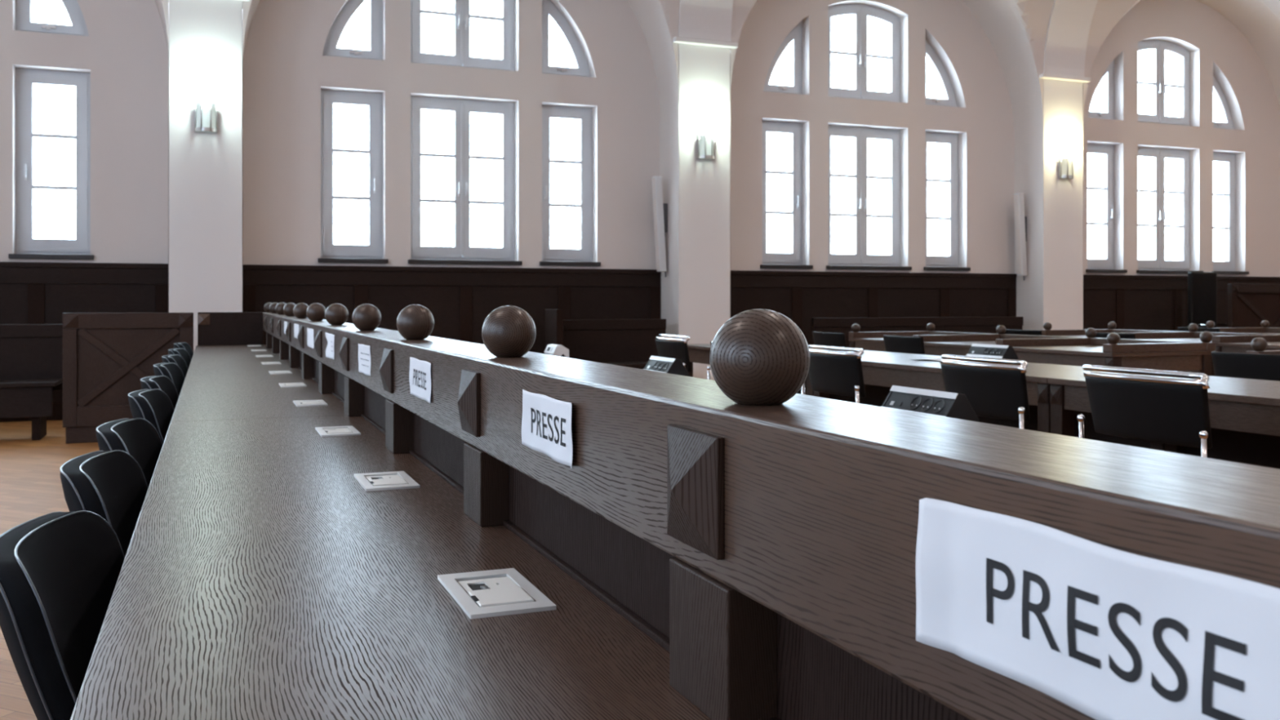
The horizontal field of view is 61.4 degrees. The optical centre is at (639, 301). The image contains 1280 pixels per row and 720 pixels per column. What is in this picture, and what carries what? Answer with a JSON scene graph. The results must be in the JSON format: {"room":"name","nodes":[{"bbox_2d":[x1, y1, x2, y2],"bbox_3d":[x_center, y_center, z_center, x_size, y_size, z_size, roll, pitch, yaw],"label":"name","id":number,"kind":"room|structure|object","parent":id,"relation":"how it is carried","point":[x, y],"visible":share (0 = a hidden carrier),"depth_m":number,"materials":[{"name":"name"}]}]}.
{"room":"courtroom","nodes":[
{"label":"courtroom","id":0,"kind":"room"},
{"bbox_2d":[0,419,99,719],"bbox_3d":[6.065,1.220,6.126,26.800,0.200,17.500,0,0,-22],"label":"floor","id":1,"kind":"structure","parent":0,"point":[31,487],"depth_m":6.63,"materials":[{"name":"brown wood"}]},
{"bbox_2d":[0,324,62,440],"bbox_3d":[-5.937,0.655,8.476,2.435,0.930,0.500,0,0,-22],"label":"bench","id":2,"kind":"object","parent":1,"relation":"on","point":[31,355],"visible":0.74,"depth_m":8.98,"materials":[{"name":"brown wood"}]},
{"bbox_2d":[0,510,124,719],"bbox_3d":[-0.597,0.712,1.468,0.490,0.817,0.450,0,0,-16],"label":"desk chair","id":3,"kind":"object","parent":1,"relation":"on","point":[60,571],"visible":0.71,"depth_m":1.40,"materials":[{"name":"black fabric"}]},
{"bbox_2d":[59,449,148,555],"bbox_3d":[-0.854,0.712,2.114,0.490,0.817,0.450,0,0,-17],"label":"desk chair","id":4,"kind":"object","parent":1,"relation":"on","point":[112,485],"visible":0.27,"depth_m":2.12,"materials":[{"name":"black fabric"}]},
{"bbox_2d":[62,312,193,444],"bbox_3d":[-4.103,0.605,8.661,0.950,1.030,0.092,0,0,-22],"label":"wooden partition","id":5,"kind":"object","parent":1,"relation":"on","point":[106,356],"visible":0.69,"depth_m":8.59,"materials":[{"name":"brown wood"}]},
{"bbox_2d":[96,417,162,487],"bbox_3d":[-1.093,0.712,2.718,0.490,0.817,0.450,0,0,-16],"label":"desk chair","id":6,"kind":"object","parent":1,"relation":"on","point":[137,437],"visible":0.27,"depth_m":2.75,"materials":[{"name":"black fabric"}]},
{"bbox_2d":[128,388,174,444],"bbox_3d":[-1.466,0.712,3.662,0.490,0.817,0.450,0,0,-17],"label":"desk chair","id":7,"kind":"object","parent":1,"relation":"on","point":[155,406],"visible":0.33,"depth_m":3.67,"materials":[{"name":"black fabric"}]},
{"bbox_2d":[140,375,178,409],"bbox_3d":[-1.740,0.712,4.340,0.490,0.817,0.450,0,0,-18],"label":"desk chair","id":8,"kind":"object","parent":1,"relation":"on","point":[163,383],"visible":0.21,"depth_m":4.40,"materials":[{"name":"black fabric"}]},
{"bbox_2d":[153,362,185,396],"bbox_3d":[-2.115,0.712,5.283,0.490,0.817,0.450,0,0,-17],"label":"desk chair","id":9,"kind":"object","parent":1,"relation":"on","point":[172,371],"visible":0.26,"depth_m":5.33,"materials":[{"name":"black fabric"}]},
{"bbox_2d":[161,354,188,378],"bbox_3d":[-2.435,0.712,6.095,0.490,0.817,0.450,0,0,-18],"label":"desk chair","id":10,"kind":"object","parent":1,"relation":"on","point":[177,359],"visible":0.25,"depth_m":6.17,"materials":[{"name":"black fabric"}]},
{"bbox_2d":[168,348,191,368],"bbox_3d":[-2.767,0.712,6.935,0.490,0.817,0.450,0,0,-17],"label":"desk chair","id":11,"kind":"object","parent":1,"relation":"on","point":[183,353],"visible":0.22,"depth_m":7.01,"materials":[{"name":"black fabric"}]},
{"bbox_2d":[173,342,193,359],"bbox_3d":[-3.171,0.712,7.943,0.490,0.817,0.450,0,0,-18],"label":"desk chair","id":12,"kind":"object","parent":1,"relation":"on","point":[184,345],"visible":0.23,"depth_m":8.01,"materials":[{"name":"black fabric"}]},
{"bbox_2d":[545,309,666,368],"bbox_3d":[-0.287,0.600,11.418,1.370,1.040,0.430,0,0,-22],"label":"bench","id":13,"kind":"object","parent":1,"relation":"on","point":[629,343],"visible":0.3,"depth_m":11.56,"materials":[{"name":"brown wood"}]},
{"bbox_2d":[655,333,691,372],"bbox_3d":[0.416,0.688,8.261,0.498,0.864,0.647,0,0,-22],"label":"leather chair","id":14,"kind":"object","parent":1,"relation":"on","point":[671,347],"visible":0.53,"depth_m":8.04,"materials":[{"name":"black leather"}]},
{"bbox_2d":[70,302,1279,719],"bbox_3d":[-1.442,0.563,4.216,0.666,1.114,10.700,0,0,-22],"label":"desk","id":15,"kind":"object","parent":1,"relation":"on","point":[315,536],"visible":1,"depth_m":1.07,"materials":[{"name":"brown wood"}]},
{"bbox_2d":[284,320,287,333],"bbox_3d":[-2.057,0.151,6.252,0.003,0.074,0.290,0,0,-22],"label":"sign","id":16,"kind":"object","parent":15,"relation":"attached to","point":[285,322],"visible":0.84,"depth_m":6.25,"materials":[{"name":"white paper"}]},
{"bbox_2d":[293,323,298,338],"bbox_3d":[-1.736,0.149,5.444,0.004,0.074,0.330,0,0,-22],"label":"sign","id":17,"kind":"object","parent":15,"relation":"attached to","point":[295,326],"visible":0.91,"depth_m":5.48,"materials":[{"name":"white paper"}]},
{"bbox_2d":[306,327,314,348],"bbox_3d":[-1.434,0.158,4.687,0.003,0.084,0.330,0,0,-22],"label":"sign","id":18,"kind":"object","parent":15,"relation":"attached to","point":[310,341],"visible":1,"depth_m":4.67,"materials":[{"name":"white paper"}]},
{"bbox_2d":[324,332,334,359],"bbox_3d":[-1.131,0.160,3.909,0.014,0.090,0.300,0,0,-22],"label":"sign","id":19,"kind":"object","parent":15,"relation":"attached to","point":[330,337],"visible":1,"depth_m":3.88,"materials":[{"name":"white paper"}]},
{"bbox_2d":[358,343,370,376],"bbox_3d":[-0.778,0.163,3.037,0.004,0.084,0.260,0,-1,-22],"label":"sign","id":20,"kind":"object","parent":15,"relation":"attached to","point":[364,353],"visible":1,"depth_m":3.02,"materials":[{"name":"white paper"}]},
{"bbox_2d":[408,357,431,403],"bbox_3d":[-0.454,0.160,2.221,0.004,0.081,0.238,0,0,-22],"label":"sign","id":21,"kind":"object","parent":15,"relation":"attached to","point":[420,374],"visible":1,"depth_m":2.22,"materials":[{"name":"white paper"}]},
{"bbox_2d":[521,389,573,468],"bbox_3d":[-0.122,0.160,1.381,0.007,0.078,0.238,0,0,-22],"label":"sign","id":22,"kind":"object","parent":15,"relation":"attached to","point":[546,421],"visible":1,"depth_m":1.37,"materials":[{"name":"white paper"}]},
{"bbox_2d":[915,497,1279,719],"bbox_3d":[0.214,0.160,0.539,0.007,0.089,0.240,0,0,-22],"label":"sign","id":23,"kind":"object","parent":15,"relation":"attached to","point":[1106,633],"visible":1,"depth_m":0.52,"materials":[{"name":"white paper"}]},
{"bbox_2d":[706,341,712,379],"bbox_3d":[0.786,0.688,7.332,0.498,0.864,0.647,0,0,-22],"label":"leather chair","id":24,"kind":"object","parent":1,"relation":"on","point":[708,368],"visible":0.06,"depth_m":7.49,"materials":[{"name":"black"}]},
{"bbox_2d":[687,343,914,406],"bbox_3d":[1.173,0.750,8.716,0.875,0.740,2.266,0,0,-22],"label":"table","id":25,"kind":"object","parent":1,"relation":"on","point":[876,395],"visible":0.09,"depth_m":8.35,"materials":[{"name":"brown wood"}]},
{"bbox_2d":[812,331,846,347],"bbox_3d":[1.997,0.708,10.427,0.498,0.825,0.604,0,0,-22],"label":"leather chair","id":26,"kind":"object","parent":1,"relation":"on","point":[825,339],"visible":0.32,"depth_m":10.27,"materials":[{"name":"black leather"}]},
{"bbox_2d":[801,344,866,403],"bbox_3d":[1.259,0.688,6.142,0.498,0.864,0.647,0,0,-22],"label":"leather chair","id":27,"kind":"object","parent":1,"relation":"on","point":[837,372],"visible":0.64,"depth_m":5.96,"materials":[{"name":"black leather"}]},
{"bbox_2d":[883,335,924,354],"bbox_3d":[2.441,0.708,9.312,0.498,0.825,0.604,0,0,-22],"label":"leather chair","id":28,"kind":"object","parent":1,"relation":"on","point":[894,344],"visible":0.42,"depth_m":9.16,"materials":[{"name":"black leather"}]},
{"bbox_2d":[811,316,1023,347],"bbox_3d":[3.495,0.655,12.923,3.050,0.930,0.430,0,0,-22],"label":"bench","id":29,"kind":"object","parent":1,"relation":"on","point":[953,324],"visible":0.29,"depth_m":13.04,"materials":[{"name":"brown wood"}]},
{"bbox_2d":[848,323,991,351],"bbox_3d":[2.863,0.675,10.928,1.052,0.890,1.110,0,0,-22],"label":"table","id":30,"kind":"object","parent":1,"relation":"on","point":[866,340],"visible":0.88,"depth_m":11.19,"materials":[{"name":"brown wood"}]},
{"bbox_2d":[939,354,1030,429],"bbox_3d":[1.725,0.688,4.972,0.498,0.864,0.647,0,0,-22],"label":"leather chair","id":31,"kind":"object","parent":1,"relation":"on","point":[993,390],"visible":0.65,"depth_m":4.79,"materials":[{"name":"black leather"}]},
{"bbox_2d":[813,354,1164,450],"bbox_3d":[2.014,0.750,6.603,0.875,0.740,2.276,0,0,-22],"label":"table","id":32,"kind":"object","parent":1,"relation":"on","point":[884,370],"visible":0.3,"depth_m":6.33,"materials":[{"name":"brown wood"}]},
{"bbox_2d":[911,358,958,360],"bbox_3d":[1.927,0.374,6.923,0.210,0.010,0.297,0,0,-39],"label":"paper sheet","id":33,"kind":"object","parent":32,"relation":"on","point":[936,359],"visible":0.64,"depth_m":6.94,"materials":[{"name":"white paper"}]},
{"bbox_2d":[965,343,1017,359],"bbox_3d":[2.219,0.325,6.802,0.130,0.110,0.340,0,0,-22],"label":"socket","id":34,"kind":"object","parent":32,"relation":"on","point":[994,351],"visible":0.84,"depth_m":6.74,"materials":[{"name":"black plastic"}]},
{"bbox_2d":[912,324,1085,355],"bbox_3d":[3.283,0.675,9.873,1.052,0.890,1.160,0,0,-22],"label":"table","id":35,"kind":"object","parent":1,"relation":"on","point":[934,344],"visible":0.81,"depth_m":10.15,"materials":[{"name":"brown wood"}]},
{"bbox_2d":[1004,328,1042,335],"bbox_3d":[4.190,0.708,11.354,0.498,0.825,0.604,0,0,-22],"label":"leather chair","id":36,"kind":"object","parent":1,"relation":"on","point":[1032,332],"visible":0.13,"depth_m":11.20,"materials":[{"name":"black leather"}]},
{"bbox_2d":[995,327,1215,376],"bbox_3d":[3.734,0.675,8.740,1.052,0.890,1.280,0,0,-22],"label":"table","id":37,"kind":"object","parent":1,"relation":"on","point":[1112,350],"visible":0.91,"depth_m":8.29,"materials":[{"name":"brown wood"}]},
{"bbox_2d":[1040,321,1175,337],"bbox_3d":[5.165,0.675,11.742,1.052,0.890,1.100,0,0,-22],"label":"table","id":38,"kind":"object","parent":1,"relation":"on","point":[1112,326],"visible":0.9,"depth_m":12.06,"materials":[{"name":"brown wood"}]},
{"bbox_2d":[1093,332,1135,339],"bbox_3d":[4.634,0.708,10.239,0.498,0.825,0.604,0,0,-22],"label":"leather chair","id":39,"kind":"object","parent":1,"relation":"on","point":[1099,335],"visible":0.05,"depth_m":10.01,"materials":[{"name":"black leather"}]},
{"bbox_2d":[1076,364,1212,457],"bbox_3d":[2.061,0.688,4.126,0.498,0.864,0.647,0,0,-22],"label":"leather chair","id":40,"kind":"object","parent":1,"relation":"on","point":[1167,410],"visible":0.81,"depth_m":3.97,"materials":[{"name":"black leather"}]},
{"bbox_2d":[1047,374,1279,469],"bbox_3d":[2.861,0.750,4.475,0.875,0.740,2.296,0,0,-22],"label":"table","id":41,"kind":"object","parent":1,"relation":"on","point":[1245,413],"visible":0.35,"depth_m":5.16,"materials":[{"name":"brown wood"}]},
{"bbox_2d":[1117,323,1279,376],"bbox_3d":[5.576,0.675,10.710,1.052,0.890,1.120,0,0,-22],"label":"table","id":42,"kind":"object","parent":1,"relation":"on","point":[1193,335],"visible":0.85,"depth_m":11.08,"materials":[{"name":"brown wood"}]},
{"bbox_2d":[1177,327,1220,332],"bbox_3d":[6.513,0.708,12.278,0.498,0.825,0.604,0,0,-22],"label":"leather chair","id":43,"kind":"object","parent":1,"relation":"on","point":[1180,329],"visible":0.1,"depth_m":12.10,"materials":[{"name":"black leather"}]},
{"bbox_2d":[1186,271,1227,328],"bbox_3d":[7.861,0.352,14.730,0.592,1.525,0.564,0,0,-22],"label":"chair","id":44,"kind":"object","parent":1,"relation":"on","point":[1202,286],"visible":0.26,"depth_m":14.86,"materials":[{"name":"black leather"}]},
{"bbox_2d":[1205,320,1279,333],"bbox_3d":[7.460,0.675,12.655,1.032,0.890,1.100,0,0,-22],"label":"table","id":45,"kind":"object","parent":1,"relation":"on","point":[1210,324],"visible":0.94,"depth_m":13.10,"materials":[{"name":"brown wood"}]},
{"bbox_2d":[1211,351,1279,381],"bbox_3d":[3.679,0.708,6.200,0.498,0.825,0.604,0,0,-22],"label":"leather chair","id":46,"kind":"object","parent":1,"relation":"on","point":[1234,365],"visible":0.36,"depth_m":6.13,"materials":[{"name":"black leather"}]},
{"bbox_2d":[1211,334,1279,376],"bbox_3d":[6.001,0.675,9.642,1.052,0.890,1.180,0,0,-22],"label":"table","id":47,"kind":"object","parent":1,"relation":"on","point":[1228,344],"visible":0.39,"depth_m":9.93,"materials":[{"name":"brown wood"}]},
{"bbox_2d":[1227,283,1279,327],"bbox_3d":[8.545,0.440,14.566,1.550,1.360,0.092,0,0,-22],"label":"gate","id":48,"kind":"object","parent":1,"relation":"on","point":[1249,304],"visible":0.45,"depth_m":14.42,"materials":[{"name":"brown wood"}]},
{"bbox_2d":[1246,337,1279,355],"bbox_3d":[4.692,0.675,6.333,1.052,0.890,1.700,0,0,-22],"label":"table","id":49,"kind":"object","parent":1,"relation":"on","point":[1259,344],"visible":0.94,"depth_m":6.88,"materials":[{"name":"brown wood"}]},
{"bbox_3d":[0.233,0.750,4.129,0.795,0.740,2.296,0,0,-22],"label":"table","id":50,"kind":"object","parent":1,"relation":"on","visible":0},
{"bbox_2d":[643,355,689,376],"bbox_3d":[0.122,0.325,5.258,0.130,0.110,0.300,0,0,-22],"label":"socket","id":51,"kind":"object","parent":50,"relation":"on","point":[660,364],"visible":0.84,"depth_m":5.16,"materials":[{"name":"black plastic"}]},
{"bbox_2d":[657,361,664,370],"bbox_3d":[0.101,0.313,5.211,0.031,0.043,0.049,0,0,-22],"label":"socket","id":52,"kind":"object","parent":51,"relation":"attached to","point":[660,366],"depth_m":5.21,"materials":[{"name":"black plastic"}]},
{"bbox_2d":[662,362,668,371],"bbox_3d":[0.122,0.313,5.159,0.031,0.043,0.049,0,0,-22],"label":"socket","id":53,"kind":"object","parent":51,"relation":"attached to","point":[665,365],"depth_m":5.16,"materials":[{"name":"black plastic"}]},
{"bbox_2d":[881,385,978,422],"bbox_3d":[0.887,0.325,3.334,0.130,0.110,0.330,0,0,-22],"label":"socket","id":54,"kind":"object","parent":50,"relation":"on","point":[947,404],"visible":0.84,"depth_m":3.26,"materials":[{"name":"black plastic"}]},
{"bbox_2d":[909,395,922,409],"bbox_3d":[0.851,0.313,3.325,0.031,0.043,0.049,0,0,-22],"label":"socket","id":55,"kind":"object","parent":54,"relation":"attached to","point":[915,402],"depth_m":3.33,"materials":[{"name":"black plastic"}]},
{"bbox_2d":[920,397,933,411],"bbox_3d":[0.872,0.313,3.273,0.031,0.043,0.049,0,0,-22],"label":"socket","id":56,"kind":"object","parent":54,"relation":"attached to","point":[926,403],"depth_m":3.27,"materials":[{"name":"black plastic"}]},
{"bbox_2d":[932,399,945,413],"bbox_3d":[0.893,0.313,3.221,0.031,0.043,0.049,0,0,-22],"label":"socket","id":57,"kind":"object","parent":54,"relation":"attached to","point":[938,405],"depth_m":3.22,"materials":[{"name":"black plastic"}]},
{"bbox_3d":[-0.618,0.750,6.266,0.795,0.740,2.296,0,0,-22],"label":"table","id":58,"kind":"object","parent":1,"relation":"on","visible":0},
{"bbox_2d":[543,343,568,357],"bbox_3d":[-0.537,0.328,6.914,0.105,0.105,0.205,0,0,-22],"label":"box","id":59,"kind":"object","parent":58,"relation":"on","point":[551,349],"visible":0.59,"depth_m":6.83,"materials":[{"name":"white plastic"}]},
{"bbox_2d":[168,0,249,352],"bbox_3d":[-3.863,-2.060,9.586,0.783,6.360,3.230,0,0,-22],"label":"pillar","id":60,"kind":"structure","parent":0,"point":[206,36],"depth_m":10.20,"materials":[{"name":"paint"}]},
{"bbox_2d":[194,91,217,133],"bbox_3d":[-4.088,-1.790,10.152,0.202,0.380,0.112,0,0,-22],"label":"wall lamp","id":61,"kind":"object","parent":60,"relation":"attached to","point":[206,111],"visible":1,"depth_m":10.13,"materials":[{"name":"silver metal"}]},
{"bbox_2d":[0,0,1279,338],"bbox_3d":[2.935,-2.330,13.491,25.770,6.900,0.900,0,0,-22],"label":"wall","id":62,"kind":"structure","parent":0,"point":[631,53],"depth_m":12.39,"materials":[{"name":"paint"}]},
{"bbox_2d":[8,67,93,259],"bbox_3d":[-5.603,-1.321,10.293,0.710,1.838,0.280,0,0,-22],"label":"window","id":63,"kind":"structure","parent":62,"relation":"in","point":[27,246],"depth_m":10.32,"materials":[{"name":"grey paint"}]},
{"bbox_2d":[15,0,88,36],"bbox_3d":[-5.636,-3.039,10.366,0.681,1.038,0.120,0,0,-22],"label":"window","id":64,"kind":"structure","parent":62,"relation":"in","point":[23,7],"depth_m":10.34,"materials":[{"name":"grey paint"}]},
{"bbox_2d":[0,262,168,422],"bbox_3d":[-6.692,0.375,9.727,4.490,1.490,0.054,0,0,-22],"label":"wainscot","id":65,"kind":"structure","parent":62,"relation":"attached to","point":[31,292],"depth_m":10.23,"materials":[{"name":"brown wood"}]},
{"bbox_2d":[322,0,382,60],"bbox_3d":[-3.050,-3.039,11.395,0.681,1.038,0.120,0,0,-22],"label":"window","id":66,"kind":"structure","parent":62,"relation":"in","point":[375,52],"depth_m":11.39,"materials":[{"name":"grey paint"}]},
{"bbox_2d":[317,88,388,263],"bbox_3d":[-3.024,-1.321,11.319,0.710,1.838,0.280,0,0,-22],"label":"window","id":67,"kind":"structure","parent":62,"relation":"in","point":[372,253],"depth_m":11.36,"materials":[{"name":"grey paint"}]},
{"bbox_2d":[242,264,661,354],"bbox_3d":[-1.878,0.375,11.643,4.549,1.490,0.054,0,0,-22],"label":"wainscot","id":68,"kind":"structure","parent":62,"relation":"attached to","point":[460,300],"depth_m":11.61,"materials":[{"name":"brown wood"}]},
{"bbox_2d":[410,0,514,71],"bbox_3d":[-1.950,-3.163,11.826,1.220,1.287,0.132,0,0,-22],"label":"window","id":69,"kind":"structure","parent":62,"relation":"in","point":[461,15],"depth_m":11.80,"materials":[{"name":"grey paint"}]},
{"bbox_2d":[408,95,522,265],"bbox_3d":[-1.923,-1.321,11.757,1.240,1.838,0.280,0,0,-22],"label":"window","id":70,"kind":"structure","parent":62,"relation":"in","point":[461,253],"depth_m":11.80,"materials":[{"name":"grey paint"}]},
{"bbox_2d":[542,0,591,77],"bbox_3d":[-0.856,-3.039,12.268,0.681,1.038,0.120,0,0,-22],"label":"window","id":71,"kind":"structure","parent":62,"relation":"in","point":[549,9],"depth_m":12.23,"materials":[{"name":"grey paint"}]},
{"bbox_2d":[539,104,600,266],"bbox_3d":[-0.822,-1.321,12.195,0.710,1.838,0.280,0,0,-22],"label":"window","id":72,"kind":"structure","parent":62,"relation":"in","point":[583,256],"depth_m":12.29,"materials":[{"name":"grey paint"}]},
{"bbox_2d":[763,20,802,94],"bbox_3d":[1.717,-3.039,13.292,0.681,1.038,0.120,0,0,-22],"label":"window","id":73,"kind":"structure","parent":62,"relation":"in","point":[795,36],"depth_m":13.35,"materials":[{"name":"grey paint"}]},
{"bbox_2d":[760,120,813,268],"bbox_3d":[1.742,-1.321,13.216,0.710,1.838,0.280,0,0,-22],"label":"window","id":74,"kind":"structure","parent":62,"relation":"in","point":[793,260],"depth_m":13.34,"materials":[{"name":"grey paint"}]},
{"bbox_2d":[827,3,900,102],"bbox_3d":[2.816,-3.163,13.723,1.220,1.287,0.132,0,0,-22],"label":"window","id":75,"kind":"structure","parent":62,"relation":"in","point":[861,12],"depth_m":13.72,"materials":[{"name":"grey paint"}]},
{"bbox_2d":[826,124,911,270],"bbox_3d":[2.843,-1.321,13.654,1.240,1.838,0.280,0,0,-22],"label":"window","id":76,"kind":"structure","parent":62,"relation":"in","point":[860,260],"depth_m":13.72,"materials":[{"name":"grey paint"}]},
{"bbox_2d":[730,270,1016,344],"bbox_3d":[2.927,0.375,13.555,4.488,1.490,0.054,0,0,-22],"label":"wainscot","id":77,"kind":"structure","parent":62,"relation":"attached to","point":[801,296],"depth_m":13.52,"materials":[{"name":"brown wood"}]},
{"bbox_2d":[925,40,957,106],"bbox_3d":[3.910,-3.039,14.165,0.681,1.038,0.120,0,0,-22],"label":"window","id":78,"kind":"structure","parent":62,"relation":"in","point":[950,100],"depth_m":14.16,"materials":[{"name":"grey paint"}]},
{"bbox_2d":[923,131,970,271],"bbox_3d":[3.944,-1.321,14.092,0.710,1.838,0.280,0,0,-22],"label":"window","id":79,"kind":"structure","parent":62,"relation":"in","point":[949,263],"depth_m":14.22,"materials":[{"name":"grey paint"}]},
{"bbox_2d":[1088,59,1114,119],"bbox_3d":[6.418,-3.039,15.162,0.681,1.038,0.120,0,0,-22],"label":"window","id":80,"kind":"structure","parent":62,"relation":"in","point":[1108,73],"depth_m":15.23,"materials":[{"name":"grey paint"}]},
{"bbox_2d":[1085,142,1127,272],"bbox_3d":[6.444,-1.321,15.086,0.710,1.838,0.280,0,0,-22],"label":"window","id":81,"kind":"structure","parent":62,"relation":"in","point":[1106,264],"depth_m":15.22,"materials":[{"name":"grey paint"}]},
{"bbox_2d":[1137,39,1190,125],"bbox_3d":[7.517,-3.163,15.593,1.220,1.287,0.132,0,0,-22],"label":"window","id":82,"kind":"structure","parent":62,"relation":"in","point":[1159,47],"depth_m":15.60,"materials":[{"name":"grey paint"}]},
{"bbox_2d":[1136,146,1203,273],"bbox_3d":[7.545,-1.321,15.524,1.240,1.838,0.280,0,0,-22],"label":"window","id":83,"kind":"structure","parent":62,"relation":"in","point":[1158,264],"depth_m":15.60,"materials":[{"name":"grey paint"}]},
{"bbox_2d":[1083,274,1279,331],"bbox_3d":[7.713,0.375,15.459,4.469,1.490,0.054,0,0,-22],"label":"wainscot","id":84,"kind":"structure","parent":62,"relation":"attached to","point":[1133,302],"depth_m":15.22,"materials":[{"name":"brown wood"}]},
{"bbox_2d":[1213,75,1234,129],"bbox_3d":[8.612,-3.039,16.035,0.681,1.038,0.120,0,0,-22],"label":"window","id":85,"kind":"structure","parent":62,"relation":"in","point":[1228,124],"depth_m":16.05,"materials":[{"name":"grey paint"}]},
{"bbox_2d":[1211,151,1248,274],"bbox_3d":[8.646,-1.321,15.963,0.710,1.838,0.280,0,0,-22],"label":"window","id":86,"kind":"structure","parent":62,"relation":"in","point":[1228,267],"depth_m":16.09,"materials":[{"name":"grey paint"}]},
{"bbox_2d":[673,0,737,380],"bbox_3d":[0.974,-2.060,11.511,0.775,6.360,3.230,0,0,-22],"label":"pillar","id":87,"kind":"structure","parent":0,"point":[704,40],"depth_m":12.11,"materials":[{"name":"paint"}]},
{"bbox_2d":[651,176,667,276],"bbox_3d":[0.230,-0.850,12.261,0.183,1.140,0.115,0,0,-22],"label":"loudspeaker","id":88,"kind":"object","parent":87,"relation":"attached to","point":[660,209],"visible":1,"depth_m":12.21,"materials":[{"name":"white plastic"}]},
{"bbox_2d":[651,177,659,270],"bbox_3d":[0.177,-0.880,12.232,0.064,1.040,0.084,0,0,-22],"label":"grille","id":89,"kind":"object","parent":88,"relation":"attached to","point":[655,181],"depth_m":12.20,"materials":[{"name":"metal"}]},
{"bbox_2d":[697,125,714,159],"bbox_3d":[0.753,-1.790,12.078,0.202,0.380,0.112,0,0,-22],"label":"wall lamp","id":90,"kind":"object","parent":87,"relation":"attached to","point":[705,140],"visible":1,"depth_m":12.05,"materials":[{"name":"silver metal"}]},
{"bbox_2d":[657,0,1279,77],"bbox_3d":[6.268,-4.060,5.615,26.600,2.300,16.200,0,0,-22],"label":"ceiling","id":91,"kind":"structure","parent":0,"point":[1033,16],"depth_m":13.79,"materials":[{"name":"paint"}]},
{"bbox_2d":[1039,0,1097,329],"bbox_3d":[5.759,-2.060,13.415,0.794,6.360,3.230,0,0,-22],"label":"pillar","id":92,"kind":"structure","parent":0,"point":[1069,24],"depth_m":14.01,"materials":[{"name":"paint"}]},
{"bbox_2d":[1013,192,1026,279],"bbox_3d":[5.006,-0.850,14.162,0.183,1.140,0.115,0,0,-22],"label":"loudspeaker","id":93,"kind":"object","parent":92,"relation":"attached to","point":[1020,220],"visible":1,"depth_m":14.11,"materials":[{"name":"white plastic"}]},
{"bbox_2d":[1013,194,1022,274],"bbox_3d":[4.954,-0.880,14.133,0.064,1.040,0.084,0,0,-22],"label":"grille","id":94,"kind":"object","parent":93,"relation":"attached to","point":[1017,197],"depth_m":14.11,"materials":[{"name":"metal"}]},
{"bbox_2d":[1058,149,1073,178],"bbox_3d":[5.552,-1.790,13.988,0.202,0.380,0.112,0,0,-22],"label":"wall lamp","id":95,"kind":"object","parent":92,"relation":"attached to","point":[1065,162],"visible":1,"depth_m":13.96,"materials":[{"name":"silver metal"}]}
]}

